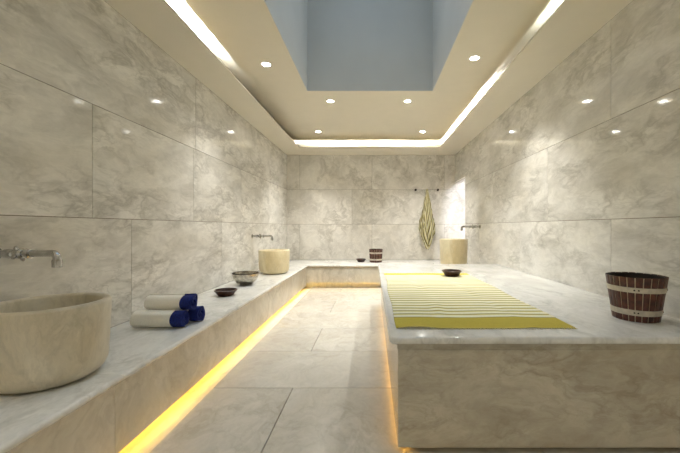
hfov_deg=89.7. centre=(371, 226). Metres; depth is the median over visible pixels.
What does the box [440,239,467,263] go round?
stone basin
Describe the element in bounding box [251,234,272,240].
tap
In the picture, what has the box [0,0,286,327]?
wall
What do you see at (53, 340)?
stone basin
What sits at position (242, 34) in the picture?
ceiling
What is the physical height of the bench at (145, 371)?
0.451 m
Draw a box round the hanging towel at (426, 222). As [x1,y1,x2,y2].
[419,189,434,249]
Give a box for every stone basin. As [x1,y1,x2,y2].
[0,292,111,393]
[258,249,289,274]
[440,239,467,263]
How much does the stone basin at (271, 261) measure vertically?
0.364 m
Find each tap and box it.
[0,246,62,267]
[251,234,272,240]
[460,224,480,230]
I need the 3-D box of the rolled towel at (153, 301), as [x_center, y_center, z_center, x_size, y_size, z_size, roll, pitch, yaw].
[-1.483,0.553,2.522,0.343,0.118,0.119,0,0,-2]
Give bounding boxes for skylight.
[264,0,473,90]
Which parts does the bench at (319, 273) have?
panel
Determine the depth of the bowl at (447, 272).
3.65 m
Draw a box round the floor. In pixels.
[119,288,679,452]
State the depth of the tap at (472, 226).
5.70 m
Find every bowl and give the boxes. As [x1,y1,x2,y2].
[213,288,237,296]
[232,271,258,284]
[356,258,365,261]
[442,269,461,275]
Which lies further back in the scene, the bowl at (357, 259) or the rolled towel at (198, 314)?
the bowl at (357, 259)
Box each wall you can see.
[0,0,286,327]
[287,144,464,259]
[455,0,679,317]
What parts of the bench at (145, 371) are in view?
panel, panel, panel, panel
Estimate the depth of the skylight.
4.57 m
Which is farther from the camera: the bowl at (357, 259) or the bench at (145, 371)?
the bowl at (357, 259)
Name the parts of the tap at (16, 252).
cross handle, spout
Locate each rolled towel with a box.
[129,310,188,326]
[144,293,197,309]
[152,306,204,320]
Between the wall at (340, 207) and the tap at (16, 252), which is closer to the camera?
the tap at (16, 252)
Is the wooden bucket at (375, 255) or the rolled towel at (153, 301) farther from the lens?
the wooden bucket at (375, 255)
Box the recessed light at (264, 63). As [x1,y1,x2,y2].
[260,61,271,66]
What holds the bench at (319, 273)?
on the floor
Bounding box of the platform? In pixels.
[378,264,679,447]
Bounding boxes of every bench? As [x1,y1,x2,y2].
[0,265,307,452]
[289,260,439,287]
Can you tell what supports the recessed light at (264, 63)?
in the ceiling
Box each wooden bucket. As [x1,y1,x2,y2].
[369,249,382,262]
[605,272,668,322]
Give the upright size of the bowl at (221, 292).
0.062 m
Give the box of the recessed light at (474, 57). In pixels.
[469,55,480,60]
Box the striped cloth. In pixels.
[384,273,576,329]
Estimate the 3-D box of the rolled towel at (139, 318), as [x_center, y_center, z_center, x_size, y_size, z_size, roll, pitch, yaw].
[-1.522,0.658,2.450,0.368,0.117,0.119,0,0,-1]
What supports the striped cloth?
on the platform
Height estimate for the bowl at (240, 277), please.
0.154 m
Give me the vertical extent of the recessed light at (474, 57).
0.006 m
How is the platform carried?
on the floor
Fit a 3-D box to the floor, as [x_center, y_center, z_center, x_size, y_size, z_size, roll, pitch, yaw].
[0.656,1.210,2.935,5.287,0.120,9.310,0,0,0]
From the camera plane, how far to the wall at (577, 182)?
2.77 m
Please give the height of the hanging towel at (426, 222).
1.331 m
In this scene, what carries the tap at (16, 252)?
attached to the wall at (117, 160)
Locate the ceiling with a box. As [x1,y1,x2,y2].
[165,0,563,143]
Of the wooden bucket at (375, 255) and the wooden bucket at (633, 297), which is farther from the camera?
the wooden bucket at (375, 255)

